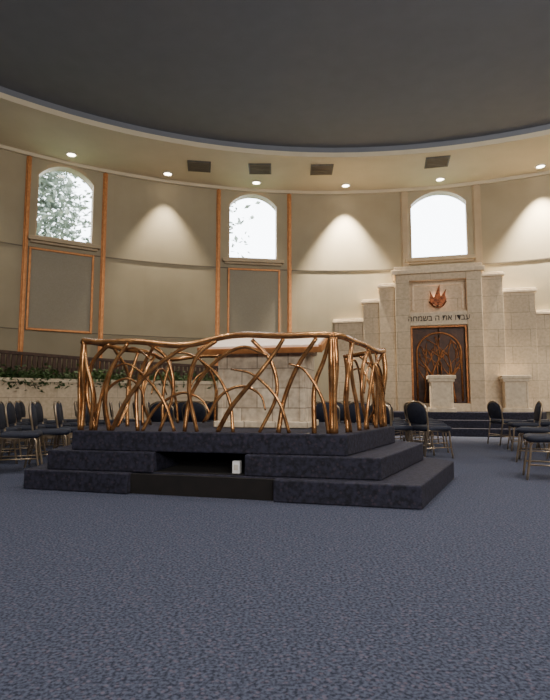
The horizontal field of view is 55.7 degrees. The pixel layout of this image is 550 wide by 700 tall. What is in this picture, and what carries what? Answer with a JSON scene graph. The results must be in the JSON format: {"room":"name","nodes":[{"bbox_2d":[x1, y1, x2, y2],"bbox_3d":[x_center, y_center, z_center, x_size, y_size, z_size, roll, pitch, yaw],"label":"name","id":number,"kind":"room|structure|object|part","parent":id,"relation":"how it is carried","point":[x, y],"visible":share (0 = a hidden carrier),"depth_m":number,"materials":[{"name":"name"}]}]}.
{"room":"house of worship","nodes":[
{"label":"house of worship","id":0,"kind":"room"},
{"bbox_2d":[0,435,549,699],"bbox_3d":[1.500,1.069,1.605,27.200,0.120,27.200,0,-5,0],"label":"floor","id":1,"kind":"structure","parent":0,"point":[104,596],"depth_m":2.32,"materials":[{"name":"carpet"}]},
{"bbox_2d":[0,427,21,463],"bbox_3d":[-3.775,1.119,7.130,0.545,0.840,0.480,2,-6,-18],"label":"banquet chair","id":2,"kind":"object","parent":1,"relation":"on","point":[7,428],"visible":0.55,"depth_m":6.99,"materials":[{"name":"blue fabric"}]},
{"bbox_2d":[0,423,27,449],"bbox_3d":[-4.379,1.256,8.546,0.545,0.840,0.480,1,-6,-10],"label":"banquet chair","id":3,"kind":"object","parent":1,"relation":"on","point":[26,441],"visible":0.15,"depth_m":8.55,"materials":[{"name":"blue fabric"}]},
{"bbox_2d":[0,401,28,444],"bbox_3d":[-5.008,1.391,9.957,0.545,0.840,0.480,2,-6,-17],"label":"banquet chair","id":4,"kind":"object","parent":1,"relation":"on","point":[0,401],"visible":0.17,"depth_m":9.98,"materials":[{"name":"blue fabric"}]},
{"bbox_2d":[0,402,42,465],"bbox_3d":[-3.090,1.037,6.273,0.545,0.840,0.480,2,-6,-19],"label":"banquet chair","id":5,"kind":"object","parent":1,"relation":"on","point":[33,434],"visible":0.94,"depth_m":6.13,"materials":[{"name":"blue fabric"}]},
{"bbox_2d":[0,401,45,458],"bbox_3d":[-3.695,1.173,7.689,0.545,0.840,0.480,1,-6,-12],"label":"banquet chair","id":6,"kind":"object","parent":1,"relation":"on","point":[10,415],"visible":0.66,"depth_m":7.55,"materials":[{"name":"blue fabric"}]},
{"bbox_2d":[13,401,47,449],"bbox_3d":[-4.289,1.309,9.101,0.545,0.840,0.480,1,-6,-15],"label":"banquet chair","id":7,"kind":"object","parent":1,"relation":"on","point":[16,404],"visible":0.38,"depth_m":8.99,"materials":[{"name":"blue fabric"}]},
{"bbox_2d":[15,401,47,440],"bbox_3d":[-4.911,1.445,10.516,0.545,0.840,0.480,1,-6,-11],"label":"banquet chair","id":8,"kind":"object","parent":1,"relation":"on","point":[23,412],"visible":0.27,"depth_m":10.53,"materials":[{"name":"blue fabric"}]},
{"bbox_2d":[0,377,77,419],"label":"stone planter","id":9,"kind":"object","parent":1,"relation":"on","point":[48,396],"depth_m":11.40,"materials":[{"name":"stone"}]},
{"bbox_2d":[0,363,77,391],"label":"ivy plant","id":10,"kind":"object","parent":9,"relation":"in","point":[47,374],"depth_m":11.40,"materials":[{"name":"green plant"}]},
{"bbox_2d":[23,401,70,467],"bbox_3d":[-2.957,1.091,6.831,0.545,0.840,0.480,2,-6,-18],"label":"banquet chair","id":11,"kind":"object","parent":1,"relation":"on","point":[64,432],"visible":0.73,"depth_m":6.66,"materials":[{"name":"blue fabric"}]},
{"bbox_2d":[29,401,70,453],"bbox_3d":[-3.541,1.227,8.247,0.545,0.840,0.480,1,-6,-10],"label":"banquet chair","id":12,"kind":"object","parent":1,"relation":"on","point":[39,410],"visible":0.44,"depth_m":8.15,"materials":[{"name":"blue fabric"}]},
{"bbox_2d":[40,403,66,443],"bbox_3d":[-4.161,1.363,9.659,0.545,0.840,0.480,1,-6,-15],"label":"banquet chair","id":13,"kind":"object","parent":1,"relation":"on","point":[47,421],"visible":0.11,"depth_m":9.50,"materials":[{"name":"blue fabric"}]},
{"bbox_2d":[51,401,76,443],"bbox_3d":[-4.076,1.416,10.216,0.545,0.840,0.480,2,-6,-16],"label":"banquet chair","id":14,"kind":"object","parent":1,"relation":"on","point":[67,420],"visible":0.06,"depth_m":10.04,"materials":[{"name":"blue fabric"}]},
{"bbox_2d":[53,401,88,448],"bbox_3d":[-2.864,1.144,7.389,0.545,0.840,0.480,1,-6,-15],"label":"banquet chair","id":15,"kind":"object","parent":1,"relation":"on","point":[57,409],"visible":0.37,"depth_m":7.21,"materials":[{"name":"blue fabric"}]},
{"bbox_2d":[76,401,104,423],"bbox_3d":[-3.311,1.334,9.361,0.545,0.840,0.480,1,-6,-12],"label":"banquet chair","id":16,"kind":"object","parent":1,"relation":"on","point":[100,422],"visible":0.2,"depth_m":9.18,"materials":[{"name":"blue fabric"}]},
{"bbox_2d":[84,403,111,426],"bbox_3d":[-2.676,1.198,7.948,0.545,0.840,0.480,1,-6,-10],"label":"banquet chair","id":17,"kind":"object","parent":1,"relation":"on","point":[87,416],"visible":0.06,"depth_m":7.86,"materials":[{"name":"blue fabric"}]},
{"bbox_2d":[93,379,136,419],"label":"stone planter","id":18,"kind":"object","parent":1,"relation":"on","point":[115,394],"depth_m":12.15,"materials":[{"name":"stone"}]},
{"bbox_2d":[91,368,107,386],"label":"ivy plant","id":19,"kind":"object","parent":18,"relation":"in","point":[101,377],"depth_m":12.12,"materials":[{"name":"green plant"}]},
{"bbox_2d":[0,350,217,380],"bbox_3d":[-4.920,0.291,11.804,11.765,0.980,1.581,3,-7,-32],"label":"slatted screen","id":20,"kind":"object","parent":18,"relation":"on","point":[8,353],"visible":0.27,"depth_m":12.56,"materials":[{"name":"brown wood"}]},
{"bbox_2d":[109,369,131,388],"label":"ivy plant","id":21,"kind":"object","parent":18,"relation":"in","point":[121,375],"depth_m":12.34,"materials":[{"name":"green plant"}]},
{"bbox_2d":[109,401,134,422],"bbox_3d":[-3.081,1.441,10.474,0.545,0.840,0.480,2,-6,-19],"label":"banquet chair","id":22,"kind":"object","parent":1,"relation":"on","point":[110,402],"visible":0.39,"depth_m":10.27,"materials":[{"name":"metal"}]},
{"bbox_2d":[119,401,144,422],"bbox_3d":[-2.466,1.305,9.061,0.545,0.840,0.480,2,-6,-17],"label":"banquet chair","id":23,"kind":"object","parent":1,"relation":"on","point":[120,403],"visible":0.2,"depth_m":8.88,"materials":[{"name":"blue fabric"}]},
{"bbox_2d":[146,401,149,414],"bbox_3d":[-2.253,1.413,10.178,0.545,0.840,0.480,1,-6,-9],"label":"banquet chair","id":24,"kind":"object","parent":1,"relation":"on","point":[147,403],"visible":0.25,"depth_m":9.99,"materials":[{"name":"metal"}]},
{"bbox_2d":[149,401,173,421],"bbox_3d":[-1.707,1.234,8.326,0.480,0.840,0.545,-2,-6,20],"label":"banquet chair","id":25,"kind":"object","parent":1,"relation":"on","point":[156,417],"visible":0.27,"depth_m":8.14,"materials":[{"name":"blue fabric"}]},
{"bbox_2d":[124,380,217,419],"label":"stone planter","id":26,"kind":"object","parent":1,"relation":"on","point":[206,394],"depth_m":12.72,"materials":[{"name":"stone"}]},
{"bbox_2d":[145,369,187,393],"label":"ivy plant","id":27,"kind":"object","parent":26,"relation":"in","point":[177,376],"depth_m":12.86,"materials":[{"name":"green plant"}]},
{"bbox_2d":[173,401,186,421],"bbox_3d":[-1.486,1.313,9.142,0.480,0.840,0.545,-2,-6,17],"label":"banquet chair","id":28,"kind":"object","parent":1,"relation":"on","point":[180,404],"visible":0.12,"depth_m":8.97,"materials":[{"name":"blue fabric"}]},
{"bbox_2d":[182,401,206,421],"bbox_3d":[-1.188,1.239,8.377,0.480,0.840,0.545,-2,-6,24],"label":"banquet chair","id":29,"kind":"object","parent":1,"relation":"on","point":[200,411],"visible":0.24,"depth_m":8.15,"materials":[{"name":"blue fabric"}]},
{"bbox_2d":[206,401,217,421],"bbox_3d":[-0.966,1.318,9.192,0.480,0.840,0.545,-2,-6,18],"label":"banquet chair","id":30,"kind":"object","parent":1,"relation":"on","point":[209,404],"visible":0.08,"depth_m":9.02,"materials":[{"name":"blue fabric"}]},
{"bbox_2d":[24,422,453,509],"bbox_3d":[-0.276,1.136,5.835,4.447,0.555,3.567,0,-5,0],"label":"platform","id":31,"kind":"object","parent":1,"relation":"on","point":[369,467],"visible":0.98,"depth_m":4.70,"materials":[{"name":"carpet"}]},
{"bbox_2d":[77,331,387,433],"bbox_3d":[-0.270,0.392,5.779,2.927,0.936,2.193,-2,-6,16],"label":"railing","id":32,"kind":"object","parent":31,"relation":"on","point":[377,387],"visible":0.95,"depth_m":4.96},
{"bbox_2d":[232,460,241,473],"bbox_3d":[-0.346,1.061,4.717,0.070,0.110,0.066,-1,-6,13],"label":"outlet box","id":33,"kind":"object","parent":31,"relation":"on","point":[236,464],"visible":1,"depth_m":4.69,"materials":[{"name":"white plastic"}]},
{"bbox_2d":[197,338,327,428],"bbox_3d":[-0.079,0.312,5.849,1.360,1.086,0.868,-1,-6,14],"label":"table","id":34,"kind":"object","parent":31,"relation":"on","point":[249,412],"visible":0.59,"depth_m":5.54,"materials":[{"name":"stone"}]},
{"bbox_2d":[316,401,339,422],"bbox_3d":[0.892,1.244,8.426,0.480,0.840,0.545,-2,-6,23],"label":"banquet chair","id":35,"kind":"object","parent":1,"relation":"on","point":[319,408],"visible":0.19,"depth_m":8.25,"materials":[{"name":"blue fabric"}]},
{"bbox_2d":[326,401,352,422],"bbox_3d":[1.113,1.323,9.242,0.480,0.840,0.545,-2,-6,22],"label":"banquet chair","id":36,"kind":"object","parent":1,"relation":"on","point":[338,402],"visible":0.06,"depth_m":9.00,"materials":[{"name":"blue fabric"}]},
{"bbox_2d":[349,401,378,424],"bbox_3d":[1.413,1.239,8.376,0.480,0.840,0.545,-2,-6,21],"label":"banquet chair","id":37,"kind":"object","parent":1,"relation":"on","point":[352,412],"visible":0.09,"depth_m":8.21,"materials":[{"name":"blue fabric"}]},
{"bbox_2d":[370,403,412,441],"bbox_3d":[1.762,1.190,7.863,0.545,0.840,0.480,3,-6,-28],"label":"banquet chair","id":38,"kind":"object","parent":1,"relation":"on","point":[403,428],"visible":0.34,"depth_m":7.68,"materials":[{"name":"blue fabric"}]},
{"bbox_2d":[385,401,403,440],"bbox_3d":[2.237,1.424,10.296,0.480,0.840,0.545,-5,-7,40],"label":"banquet chair","id":39,"kind":"object","parent":1,"relation":"on","point":[391,406],"visible":0.18,"depth_m":10.08,"materials":[{"name":"gold metal"}]},
{"bbox_2d":[378,402,410,441],"bbox_3d":[1.933,1.266,8.658,0.545,0.840,0.480,3,-6,-32],"label":"banquet chair","id":40,"kind":"object","parent":1,"relation":"on","point":[397,423],"visible":0.11,"depth_m":8.46,"materials":[{"name":"gold metal"}]},
{"bbox_2d":[392,420,406,440],"bbox_3d":[2.084,1.348,9.503,0.545,0.840,0.480,4,-7,-35],"label":"banquet chair","id":41,"kind":"object","parent":1,"relation":"on","point":[392,420],"visible":0.07,"depth_m":9.39,"materials":[{"name":"blue fabric"}]},
{"bbox_2d":[404,401,433,440],"bbox_3d":[3.037,1.491,10.992,0.480,0.840,0.545,-5,-7,40],"label":"banquet chair","id":42,"kind":"object","parent":1,"relation":"on","point":[406,420],"visible":0.29,"depth_m":10.96,"materials":[{"name":"gold metal"}]},
{"bbox_2d":[405,401,438,442],"bbox_3d":[2.886,1.414,10.197,0.480,0.840,0.545,-5,-8,45],"label":"banquet chair","id":43,"kind":"object","parent":1,"relation":"on","point":[419,434],"visible":0.22,"depth_m":10.17,"materials":[{"name":"gold metal"}]},
{"bbox_2d":[406,402,448,453],"bbox_3d":[2.482,1.252,8.511,0.545,0.840,0.480,3,-6,-26],"label":"banquet chair","id":44,"kind":"object","parent":1,"relation":"on","point":[442,424],"visible":0.23,"depth_m":8.40,"materials":[{"name":"blue fabric"}]},
{"bbox_2d":[410,421,444,446],"bbox_3d":[2.703,1.333,9.355,0.545,0.840,0.480,3,-6,-30],"label":"banquet chair","id":45,"kind":"object","parent":1,"relation":"on","point":[429,421],"visible":0.09,"depth_m":9.23,"materials":[{"name":"blue fabric"}]},
{"bbox_2d":[406,401,453,458],"bbox_3d":[2.282,1.176,7.715,0.545,0.840,0.480,2,-6,-24],"label":"banquet chair","id":46,"kind":"object","parent":1,"relation":"on","point":[417,413],"visible":0.91,"depth_m":7.59,"materials":[{"name":"blue fabric"}]},
{"bbox_2d":[369,411,547,436],"bbox_3d":[4.334,1.859,13.337,6.328,0.550,2.220,-1,-6,14],"label":"stage","id":47,"kind":"object","parent":1,"relation":"on","point":[462,423],"visible":0.19,"depth_m":12.49,"materials":[{"name":"carpet"}]},
{"bbox_2d":[332,262,549,411],"bbox_3d":[4.596,-0.316,14.215,6.050,3.950,0.800,-1,-6,14],"label":"torah ark","id":48,"kind":"object","parent":47,"relation":"on","point":[487,331],"visible":0.96,"depth_m":14.03,"materials":[{"name":"stone"}]},
{"bbox_3d":[4.443,-1.465,14.230,1.360,0.740,0.060,-1,-6,14],"label":"niche moulding","id":49,"kind":"part","parent":48,"relation":"part of","materials":[{"name":"stone"}]},
{"bbox_2d":[429,285,446,307],"bbox_3d":[4.424,-1.461,14.152,0.470,0.678,0.219,-1,-6,14],"label":"lamp","id":50,"kind":"object","parent":48,"relation":"attached to","point":[437,293],"depth_m":14.16,"materials":[{"name":"orange metal"}]},
{"bbox_2d":[426,375,456,411],"bbox_3d":[4.247,1.116,13.286,0.680,0.920,0.500,-1,-6,11],"label":"podium","id":51,"kind":"object","parent":47,"relation":"on","point":[440,386],"visible":0.97,"depth_m":13.10,"materials":[{"name":"stone"}]},
{"bbox_2d":[499,375,531,411],"bbox_3d":[6.110,1.111,13.227,0.680,0.920,0.500,-1,-6,14],"label":"podium","id":52,"kind":"object","parent":47,"relation":"on","point":[514,387],"visible":0.94,"depth_m":13.04,"materials":[{"name":"stone"}]},
{"bbox_2d":[487,401,524,445],"bbox_3d":[4.430,1.396,10.009,0.545,0.840,0.480,1,-6,-10],"label":"banquet chair","id":53,"kind":"object","parent":1,"relation":"on","point":[494,409],"visible":0.82,"depth_m":9.93,"materials":[{"name":"blue fabric"}]},
{"bbox_2d":[507,401,546,450],"bbox_3d":[4.239,1.281,8.813,0.545,0.840,0.480,-1,-6,15],"label":"banquet chair","id":54,"kind":"object","parent":1,"relation":"on","point":[538,409],"visible":0.88,"depth_m":8.65,"materials":[{"name":"blue fabric"}]},
{"bbox_2d":[516,426,549,461],"bbox_3d":[3.637,1.128,7.215,0.545,0.840,0.480,-3,-6,30],"label":"banquet chair","id":55,"kind":"object","parent":1,"relation":"on","point":[535,430],"visible":0.98,"depth_m":7.11,"materials":[{"name":"blue fabric"}]},
{"bbox_2d":[522,433,549,479],"bbox_3d":[2.999,0.980,5.676,0.545,0.840,0.480,-2,-6,20],"label":"banquet chair","id":56,"kind":"object","parent":1,"relation":"on","point":[530,438],"visible":1,"depth_m":5.54,"materials":[{"name":"blue fabric"}]},
{"bbox_2d":[526,418,549,422],"bbox_3d":[5.214,1.405,10.098,0.480,0.840,0.545,5,-8,-45],"label":"banquet chair","id":57,"kind":"object","parent":1,"relation":"on","point":[529,420],"visible":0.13,"depth_m":10.04,"materials":[{"name":"blue fabric"}]},
{"bbox_2d":[536,421,549,447],"bbox_3d":[4.867,1.310,9.107,0.545,0.840,0.480,-3,-6,30],"label":"banquet chair","id":58,"kind":"object","parent":1,"relation":"on","point":[543,423],"visible":0.37,"depth_m":8.99,"materials":[{"name":"blue fabric"}]},
{"bbox_2d":[546,425,549,458],"bbox_3d":[4.267,1.166,7.613,0.545,0.840,0.480,-3,-6,30],"label":"banquet chair","id":59,"kind":"object","parent":1,"relation":"on","point":[548,453],"visible":0.52,"depth_m":7.52,"materials":[{"name":"gold metal"}]},
{"bbox_2d":[0,0,549,190],"bbox_3d":[1.500,-6.133,2.297,26.600,0.350,26.600,0,-5,0],"label":"ceiling","id":60,"kind":"structure","parent":0,"point":[371,90],"depth_m":10.63,"materials":[{"name":"paint"}]},
{"bbox_2d":[65,152,76,157],"bbox_3d":[-5.117,-4.912,13.070,0.284,0.043,0.284,0,-5,0],"label":"recessed light","id":61,"kind":"object","parent":60,"relation":"in","point":[70,154],"depth_m":13.06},
{"bbox_2d":[163,171,172,176],"bbox_3d":[-2.924,-4.805,14.183,0.284,0.043,0.284,0,-5,0],"label":"recessed light","id":62,"kind":"object","parent":60,"relation":"in","point":[166,173],"depth_m":14.16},
{"bbox_2d":[187,160,210,172],"bbox_3d":[-2.000,-4.837,13.726,0.600,0.045,0.600,1,-6,-8],"label":"ceiling vent","id":63,"kind":"object","parent":60,"relation":"in","point":[194,166],"depth_m":13.66,"materials":[{"name":"brown metal"}]},
{"bbox_2d":[251,180,260,184],"bbox_3d":[-0.531,-4.750,14.759,0.284,0.043,0.284,0,-5,0],"label":"recessed light","id":64,"kind":"object","parent":60,"relation":"in","point":[255,182],"depth_m":14.74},
{"bbox_2d":[248,163,270,173],"bbox_3d":[-0.400,-4.822,13.875,0.600,0.045,0.600,0,-5,0],"label":"ceiling vent","id":65,"kind":"object","parent":60,"relation":"in","point":[254,168],"depth_m":13.80,"materials":[{"name":"brown metal"}]},
{"bbox_2d":[310,164,333,174],"bbox_3d":[1.250,-4.817,13.925,0.600,0.045,0.600,0,-5,2],"label":"ceiling vent","id":66,"kind":"object","parent":60,"relation":"in","point":[316,169],"depth_m":13.85,"materials":[{"name":"brown metal"}]},
{"bbox_2d":[341,183,350,187],"bbox_3d":[2.034,-4.730,14.960,0.284,0.043,0.284,0,-5,0],"label":"recessed light","id":67,"kind":"object","parent":60,"relation":"in","point":[345,185],"depth_m":14.95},
{"bbox_2d":[424,155,450,168],"bbox_3d":[4.200,-4.860,13.477,0.600,0.045,0.600,-1,-6,12],"label":"ceiling vent","id":68,"kind":"object","parent":60,"relation":"in","point":[439,161],"depth_m":13.41,"materials":[{"name":"brown metal"}]},
{"bbox_2d":[435,177,444,181],"bbox_3d":[4.615,-4.771,14.535,0.284,0.043,0.284,0,-5,0],"label":"recessed light","id":69,"kind":"object","parent":60,"relation":"in","point":[439,179],"depth_m":14.54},
{"bbox_2d":[535,164,545,168],"bbox_3d":[7.009,-4.849,13.725,0.284,0.043,0.284,0,-5,0],"label":"recessed light","id":70,"kind":"object","parent":60,"relation":"in","point":[539,166],"depth_m":13.73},
{"bbox_2d":[0,149,549,418],"bbox_3d":[1.500,-2.074,8.739,27.200,7.700,13.600,0,-5,0],"label":"wall","id":71,"kind":"structure","parent":0,"point":[153,221],"depth_m":14.43,"materials":[{"name":"paint"}]},
{"bbox_2d":[17,156,31,366],"bbox_3d":[-6.128,-2.044,12.708,0.120,5.600,0.110,4,-7,-35],"label":"trim","id":72,"kind":"structure","parent":71,"relation":"attached to","point":[29,158],"depth_m":12.70,"materials":[{"name":"brown wood"}]},
{"bbox_2d":[25,246,93,333],"bbox_3d":[-5.396,-1.478,13.110,1.550,2.060,0.100,3,-6,-31],"label":"wall panel","id":73,"kind":"object","parent":71,"relation":"attached to","point":[30,248],"visible":1,"depth_m":13.00,"materials":[{"name":"brown wood"}]},
{"bbox_2d":[28,249,91,330],"bbox_3d":[-5.406,-1.476,13.127,1.440,1.950,0.080,3,-6,-31],"label":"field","id":74,"kind":"object","parent":73,"relation":"attached to","point":[60,283],"visible":1,"depth_m":13.08,"materials":[{"name":"beige paint"}]},
{"bbox_2d":[28,235,100,251],"bbox_3d":[-5.362,-2.694,13.260,1.720,0.160,0.260,3,-6,-31],"label":"sill","id":75,"kind":"structure","parent":71,"relation":"attached to","point":[33,239],"depth_m":13.16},
{"bbox_2d":[35,163,94,243],"bbox_3d":[-5.429,-3.783,13.476,1.580,2.050,0.220,3,-6,-31],"label":"window","id":76,"kind":"structure","parent":71,"relation":"in","point":[57,166],"depth_m":13.59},
{"bbox_2d":[97,172,107,368],"bbox_3d":[-4.537,-1.951,13.671,0.120,5.600,0.110,3,-6,-27],"label":"trim","id":77,"kind":"structure","parent":71,"relation":"attached to","point":[105,175],"depth_m":13.68,"materials":[{"name":"brown wood"}]},
{"bbox_2d":[215,189,220,370],"bbox_3d":[-1.623,-1.847,14.754,0.120,5.600,0.110,1,-6,-14],"label":"trim","id":78,"kind":"structure","parent":71,"relation":"attached to","point":[218,208],"depth_m":14.77,"materials":[{"name":"brown wood"}]},
{"bbox_2d":[228,192,277,259],"bbox_3d":[-0.649,-3.614,15.241,1.620,2.050,0.220,1,-6,-9],"label":"window","id":79,"kind":"structure","parent":71,"relation":"in","point":[262,196],"depth_m":15.24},
{"bbox_2d":[227,268,279,332],"bbox_3d":[-0.604,-1.307,14.884,1.510,2.060,0.100,1,-6,-9],"label":"wall panel","id":80,"kind":"object","parent":71,"relation":"attached to","point":[229,269],"visible":0.51,"depth_m":14.89,"materials":[{"name":"brown wood"}]},
{"bbox_2d":[229,270,277,332],"bbox_3d":[-0.607,-1.305,14.904,1.400,1.950,0.080,1,-6,-9],"label":"field","id":81,"kind":"object","parent":80,"relation":"attached to","point":[253,307],"visible":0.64,"depth_m":14.87,"materials":[{"name":"beige paint"}]},
{"bbox_2d":[223,257,283,265],"bbox_3d":[-0.628,-2.526,15.007,1.760,0.160,0.260,1,-6,-9],"label":"sill","id":82,"kind":"structure","parent":71,"relation":"attached to","point":[235,261],"depth_m":14.92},
{"bbox_2d":[0,241,549,338],"bbox_3d":[1.500,-1.615,11.814,22.898,2.075,6.630,0,-5,0],"label":"trim","id":83,"kind":"structure","parent":71,"relation":"attached to","point":[0,241],"depth_m":14.27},
{"bbox_2d":[0,144,549,194],"bbox_3d":[1.500,-5.287,8.856,26.440,0.100,13.220,0,-5,0],"label":"trim","id":84,"kind":"structure","parent":71,"relation":"attached to","point":[4,147],"depth_m":14.70,"materials":[{"name":"paint"}]},
{"bbox_2d":[287,193,291,332],"bbox_3d":[0.420,-1.815,15.084,0.120,5.600,0.110,0,-6,-5],"label":"trim","id":85,"kind":"structure","parent":71,"relation":"attached to","point":[289,270],"depth_m":15.10,"materials":[{"name":"brown wood"}]},
{"bbox_2d":[400,191,411,376],"bbox_3d":[3.767,-1.830,14.932,0.220,5.600,0.110,-1,-6,10],"label":"trim","id":86,"kind":"structure","parent":71,"relation":"attached to","point":[404,194],"depth_m":15.05,"materials":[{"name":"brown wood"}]},
{"bbox_2d":[410,188,468,257],"bbox_3d":[4.718,-3.635,15.022,1.760,2.050,0.220,-1,-6,14],"label":"window","id":87,"kind":"structure","parent":71,"relation":"in","point":[451,192],"depth_m":14.98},
{"bbox_2d":[405,254,475,264],"bbox_3d":[4.686,-2.547,14.790,1.900,0.160,0.260,-1,-6,14],"label":"sill","id":88,"kind":"structure","parent":71,"relation":"attached to","point":[459,258],"depth_m":14.70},
{"bbox_2d":[472,184,482,264],"bbox_3d":[5.684,-1.876,14.449,0.220,5.600,0.110,-2,-6,18],"label":"trim","id":89,"kind":"structure","parent":71,"relation":"attached to","point":[476,199],"depth_m":14.57,"materials":[{"name":"beige paint"}]},
{"label":"outside","id":90,"kind":"structure","parent":0,"visible":0},
{"bbox_3d":[1.500,1.223,1.590,80.000,0.170,80.000,0,-5,0],"label":"lawn","id":91,"kind":"structure","parent":90,"visible":0},
{"bbox_2d":[36,171,91,242],"bbox_3d":[-8.687,-2.846,17.407,5.666,10.966,5.317,-1,-6,5],"label":"tree","id":92,"kind":"object","parent":91,"relation":"on","point":[49,183],"visible":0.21,"depth_m":17.03,"materials":[{"name":"green plant"}]},
{"bbox_2d":[229,201,259,257],"bbox_3d":[-2.650,-2.432,19.971,3.896,10.633,4.494,1,-6,-13],"label":"tree","id":93,"kind":"object","parent":91,"relation":"on","point":[240,222],"visible":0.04,"depth_m":20.09,"materials":[{"name":"green plant"}]}
]}

